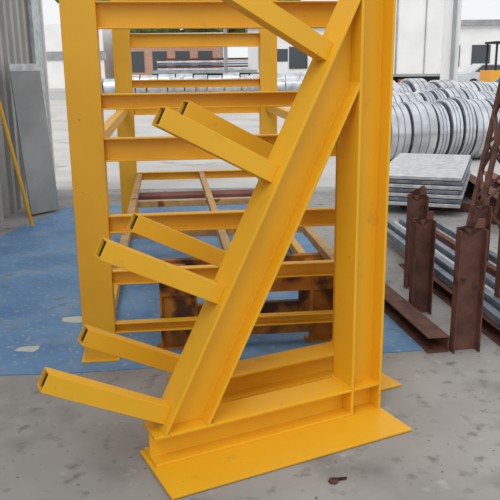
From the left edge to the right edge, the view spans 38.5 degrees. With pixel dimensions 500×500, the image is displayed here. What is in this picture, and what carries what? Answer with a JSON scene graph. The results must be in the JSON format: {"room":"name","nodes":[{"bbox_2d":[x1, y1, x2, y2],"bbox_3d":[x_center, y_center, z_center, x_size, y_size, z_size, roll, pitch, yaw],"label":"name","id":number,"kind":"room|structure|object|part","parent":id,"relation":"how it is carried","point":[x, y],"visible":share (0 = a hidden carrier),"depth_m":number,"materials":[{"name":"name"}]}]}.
{"room":"metal workshop","nodes":[
{"label":"metal workshop","id":0,"kind":"room"},
{"bbox_2d":[0,0,56,220],"bbox_3d":[-2.582,-1.568,3.172,0.270,4.500,10.940,-1,14,0],"label":"wall","id":1,"kind":"structure","parent":0,"point":[22,33],"depth_m":7.68,"materials":[{"name":"metal"}]},
{"bbox_2d":[0,187,499,499],"bbox_3d":[10.011,1.026,1.816,100.000,0.100,14.950,-1,14,0],"label":"ground","id":2,"kind":"structure","parent":0,"point":[52,447],"depth_m":2.94,"materials":[{"name":"concrete"}]},
{"bbox_2d":[9,64,58,214],"bbox_3d":[-2.241,-1.159,7.450,0.258,1.514,0.432,10,18,36],"label":"sheet","id":3,"kind":"object","parent":2,"relation":"on","point":[26,85],"visible":0.94,"depth_m":7.38,"materials":[{"name":"grey metal"}]},
{"bbox_2d":[0,204,423,374],"bbox_3d":[-0.809,0.059,5.787,3.580,0.003,4.620,-1,14,0],"label":"floor mat","id":4,"kind":"object","parent":2,"relation":"on","point":[40,286],"visible":0.35,"depth_m":4.67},
{"bbox_2d":[0,101,33,225],"bbox_3d":[-2.252,-1.122,6.598,0.354,1.873,0.036,-8,16,-27],"label":"bar","id":5,"kind":"object","parent":4,"relation":"on","point":[3,119],"visible":1,"depth_m":6.70,"materials":[{"name":"yellow paint"}]},
{"bbox_2d":[15,346,38,351],"bbox_3d":[-1.220,0.542,3.919,0.124,0.003,0.085,-1,14,0],"label":"paper scrap","id":6,"kind":"object","parent":4,"relation":"on","point":[26,348],"visible":1,"depth_m":3.91,"materials":[{"name":"beige paper"}]},
{"bbox_2d":[62,316,81,322],"bbox_3d":[-1.057,0.425,4.365,0.186,0.003,0.120,-1,14,0],"label":"paper scrap","id":7,"kind":"object","parent":4,"relation":"on","point":[77,319],"visible":0.61,"depth_m":4.36,"materials":[{"name":"beige paper"}]},
{"bbox_2d":[59,0,337,362],"bbox_3d":[-0.311,-0.936,5.300,1.595,2.160,3.650,-2,15,-6],"label":"storage rack","id":8,"kind":"object","parent":4,"relation":"on","point":[91,143],"visible":0.56,"depth_m":3.65,"materials":[{"name":"yellow metal"}]},
{"bbox_2d":[157,252,333,349],"bbox_3d":[-0.022,0.278,4.098,1.025,0.410,0.430,-2,15,-6],"label":"wooden pallet","id":9,"kind":"object","parent":4,"relation":"on","point":[315,293],"visible":0.3,"depth_m":3.96,"materials":[{"name":"brown wood"}]},
{"bbox_2d":[37,0,411,499],"bbox_3d":[-0.038,-0.340,2.780,1.686,2.260,0.732,-8,16,-26],"label":"rack","id":10,"kind":"object","parent":2,"relation":"on","point":[220,418],"visible":1,"depth_m":2.83,"materials":[{"name":"yellow metal"}]},
{"bbox_3d":[-0.532,0.544,2.654,0.479,0.298,0.073,-8,16,-26],"label":"arm","id":11,"kind":"part","parent":10,"relation":"part of","materials":[{"name":"yellow paint"}]},
{"bbox_3d":[-0.488,0.435,3.074,0.479,0.298,0.073,-8,16,-26],"label":"arm","id":12,"kind":"part","parent":10,"relation":"part of","materials":[{"name":"yellow paint"}]},
{"bbox_3d":[-0.326,0.080,2.643,0.479,0.298,0.073,-8,16,-26],"label":"arm","id":13,"kind":"part","parent":10,"relation":"part of","materials":[{"name":"yellow paint"}]},
{"bbox_3d":[-0.282,-0.029,3.064,0.479,0.298,0.073,-8,16,-26],"label":"arm","id":14,"kind":"part","parent":10,"relation":"part of","materials":[{"name":"yellow paint"}]},
{"bbox_3d":[-0.119,-0.384,2.633,0.479,0.298,0.073,-8,16,-26],"label":"arm","id":15,"kind":"part","parent":10,"relation":"part of","materials":[{"name":"yellow paint"}]},
{"bbox_3d":[-0.075,-0.493,3.053,0.479,0.298,0.073,-8,16,-26],"label":"arm","id":16,"kind":"part","parent":10,"relation":"part of","materials":[{"name":"yellow paint"}]},
{"bbox_3d":[0.120,0.781,2.933,1.075,0.010,0.364,-8,16,-26],"label":"plate","id":17,"kind":"part","parent":10,"relation":"part of","materials":[{"name":"yellow paint"}]},
{"bbox_3d":[0.087,-0.848,2.623,0.479,0.298,0.073,-8,16,-26],"label":"arm","id":18,"kind":"part","parent":10,"relation":"part of","materials":[{"name":"yellow paint"}]},
{"bbox_3d":[0.164,0.672,3.353,1.075,0.010,0.364,-8,16,-26],"label":"plate","id":19,"kind":"part","parent":10,"relation":"part of","materials":[{"name":"yellow paint"}]},
{"bbox_2d":[328,476,346,483],"bbox_3d":[0.325,0.852,2.648,0.071,0.017,0.033,-1,14,0],"label":"bolt","id":20,"kind":"object","parent":2,"relation":"on","point":[332,480],"visible":1,"depth_m":2.65,"materials":[{"name":"brown metal"}]},
{"bbox_2d":[388,153,471,211],"bbox_3d":[2.039,-0.769,8.059,1.048,0.402,1.945,4,15,16],"label":"stack","id":21,"kind":"object","parent":2,"relation":"on","point":[445,177],"visible":0.7,"depth_m":7.29,"materials":[{"name":"silver metal"}]},
{"bbox_2d":[384,185,499,353],"bbox_3d":[1.253,-0.195,4.936,1.040,0.880,2.750,-2,15,-6],"label":"rack","id":22,"kind":"object","parent":2,"relation":"on","point":[460,277],"visible":0.91,"depth_m":4.28,"materials":[{"name":"brown metal"}]},
{"bbox_3d":[1.129,-0.075,4.859,0.130,0.690,0.060,-3,15,-8],"label":"post","id":23,"kind":"part","parent":22,"relation":"part of","materials":[{"name":"brown metal"}]},
{"bbox_3d":[0.904,0.357,4.386,0.120,0.090,1.207,-3,15,-9],"label":"rail","id":24,"kind":"part","parent":22,"relation":"part of","materials":[{"name":"brown metal"}]},
{"bbox_3d":[1.278,-0.191,5.480,0.120,0.600,0.060,-3,15,-8],"label":"post","id":25,"kind":"part","parent":22,"relation":"part of","materials":[{"name":"brown metal"}]},
{"bbox_3d":[1.046,0.085,4.342,0.130,0.640,0.060,-3,15,-8],"label":"post","id":26,"kind":"part","parent":22,"relation":"part of","materials":[{"name":"brown metal"}]},
{"bbox_3d":[1.313,0.279,4.672,0.120,0.090,1.714,-2,15,-7],"label":"rail","id":27,"kind":"part","parent":22,"relation":"part of","materials":[{"name":"brown metal"}]},
{"bbox_3d":[1.147,0.195,3.751,0.150,0.720,0.060,-3,15,-8],"label":"post","id":28,"kind":"part","parent":22,"relation":"part of","materials":[{"name":"brown metal"}]},
{"bbox_3d":[1.619,-0.072,5.047,0.130,0.580,0.060,-3,15,-8],"label":"post","id":29,"kind":"part","parent":22,"relation":"part of","materials":[{"name":"brown metal"}]},
{"bbox_3d":[1.500,0.014,4.119,0.130,0.880,0.060,-3,15,-8],"label":"post","id":30,"kind":"part","parent":22,"relation":"part of","materials":[{"name":"brown metal"}]},
{"bbox_2d":[464,171,499,221],"bbox_3d":[2.801,-0.377,6.937,0.749,0.200,4.045,0,15,3],"label":"beams","id":31,"kind":"structure","parent":2,"relation":"on","point":[472,180],"depth_m":8.23,"materials":[{"name":"brown metal"}]},
{"bbox_2d":[466,78,499,226],"bbox_3d":[2.543,-2.320,6.193,0.991,4.360,0.297,-1,14,0],"label":"lattice mast","id":32,"kind":"object","parent":2,"relation":"on","point":[495,149],"visible":0.72,"depth_m":6.60,"materials":[{"name":"brown metal"}]},
{"label":"outside","id":33,"kind":"structure","parent":0,"visible":0},
{"bbox_2d":[49,90,242,99],"bbox_3d":[14.907,-8.921,40.082,150.000,0.098,14.000,-1,14,0],"label":"ground","id":34,"kind":"structure","parent":33,"point":[54,95],"depth_m":39.12,"materials":[{"name":"concrete"}]},
{"bbox_2d":[101,72,305,93],"bbox_3d":[-1.999,-9.446,40.443,12.200,1.078,8.028,-1,14,0],"label":"coils","id":35,"kind":"object","parent":34,"relation":"on","point":[292,82],"visible":0.39,"depth_m":36.75,"materials":[{"name":"silver metal"}]},
{"bbox_2d":[223,29,227,71],"bbox_3d":[-1.547,-14.048,44.393,2.000,8.000,0.240,-1,14,0],"label":"pole","id":36,"kind":"object","parent":34,"relation":"on","point":[224,30],"visible":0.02,"depth_m":44.83,"materials":[{"name":"grey metal"}]},
{"bbox_2d":[457,75,468,80],"bbox_3d":[9.823,-9.581,39.743,4.247,1.450,1.740,-1,14,0],"label":"car","id":37,"kind":"object","parent":34,"relation":"on","point":[460,77],"visible":0.02,"depth_m":38.93,"materials":[{"name":"silver metal"}]},
{"bbox_2d":[458,64,499,80],"bbox_3d":[14.118,-10.127,41.679,4.247,1.450,1.740,-1,14,0],"label":"car","id":38,"kind":"object","parent":34,"relation":"on","point":[473,71],"visible":0.3,"depth_m":40.82,"materials":[{"name":"silver metal"}]},
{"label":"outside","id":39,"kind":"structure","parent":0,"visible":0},
{"bbox_2d":[50,100,499,189],"bbox_3d":[9.959,-3.981,21.179,100.000,0.100,25.050,-1,14,0],"label":"ground","id":40,"kind":"structure","parent":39,"point":[249,122],"depth_m":11.21,"materials":[{"name":"concrete"}]},
{"bbox_2d":[393,0,443,82],"bbox_3d":[6.808,-8.854,31.763,2.400,4.100,8.100,-1,14,0],"label":"box truck","id":41,"kind":"object","parent":40,"relation":"on","point":[418,23],"visible":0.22,"depth_m":27.85,"materials":[{"name":"white paint"}]},
{"bbox_2d":[390,77,499,161],"bbox_3d":[4.306,-2.442,12.785,5.219,1.248,3.471,-4,15,-12],"label":"coils","id":42,"kind":"object","parent":40,"relation":"on","point":[433,116],"visible":0.79,"depth_m":10.97,"materials":[{"name":"silver metal"}]},
{"bbox_2d":[440,0,461,80],"bbox_3d":[4.293,-5.485,15.042,0.400,6.000,0.450,-1,14,0],"label":"column","id":43,"kind":"structure","parent":40,"relation":"on","point":[450,32],"depth_m":15.18,"materials":[{"name":"white paint"}]},
{"bbox_2d":[479,41,499,81],"bbox_3d":[9.289,-5.906,23.856,2.900,2.300,1.200,-1,14,0],"label":"forklift","id":44,"kind":"object","parent":40,"relation":"on","point":[486,75],"visible":0.33,"depth_m":23.41,"materials":[{"name":"orange paint"}]},
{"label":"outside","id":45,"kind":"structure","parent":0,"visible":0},
{"bbox_2d":[49,88,64,90],"bbox_3d":[19.807,-18.487,76.872,200.000,0.099,62.000,-1,14,0],"label":"ground","id":46,"kind":"structure","parent":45,"point":[50,89],"depth_m":49.49,"materials":[{"name":"concrete"}]},
{"bbox_2d":[44,24,113,87],"bbox_3d":[-20.308,-15.024,55.916,19.700,4.500,8.100,-1,14,0],"label":"office building","id":47,"kind":"structure","parent":46,"relation":"on","point":[53,39],"depth_m":52.24,"materials":[{"name":"white paint"}]},
{"bbox_2d":[130,29,196,32],"bbox_3d":[-7.776,-19.525,63.033,8.176,9.398,6.497,-1,14,0],"label":"tree","id":48,"kind":"object","parent":46,"relation":"on","point":[131,30],"visible":0.06,"depth_m":61.09,"materials":[{"name":"green plant"}]},
{"bbox_2d":[130,32,222,78],"bbox_3d":[-5.650,-14.302,54.129,7.800,3.700,8.800,-1,14,0],"label":"brick building","id":49,"kind":"structure","parent":46,"relation":"on","point":[144,60],"depth_m":50.14,"materials":[{"name":"red brick"}]},
{"bbox_2d":[151,44,287,78],"bbox_3d":[-2.019,-12.339,48.190,9.020,2.800,2.340,-1,14,0],"label":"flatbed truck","id":50,"kind":"object","parent":46,"relation":"on","point":[282,49],"visible":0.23,"depth_m":47.13,"materials":[{"name":"white paint"}]},
{"bbox_2d":[196,29,244,32],"bbox_3d":[-2.964,-19.440,63.923,7.258,8.689,5.454,-1,14,0],"label":"tree","id":51,"kind":"object","parent":46,"relation":"on","point":[197,30],"visible":0.05,"depth_m":62.93,"materials":[{"name":"green plant"}]},
{"bbox_2d":[245,19,499,79],"bbox_3d":[17.884,-15.986,57.889,36.500,4.600,8.600,-1,14,0],"label":"office building","id":52,"kind":"structure","parent":46,"relation":"on","point":[474,34],"depth_m":53.93,"materials":[{"name":"white paint"}]}
]}

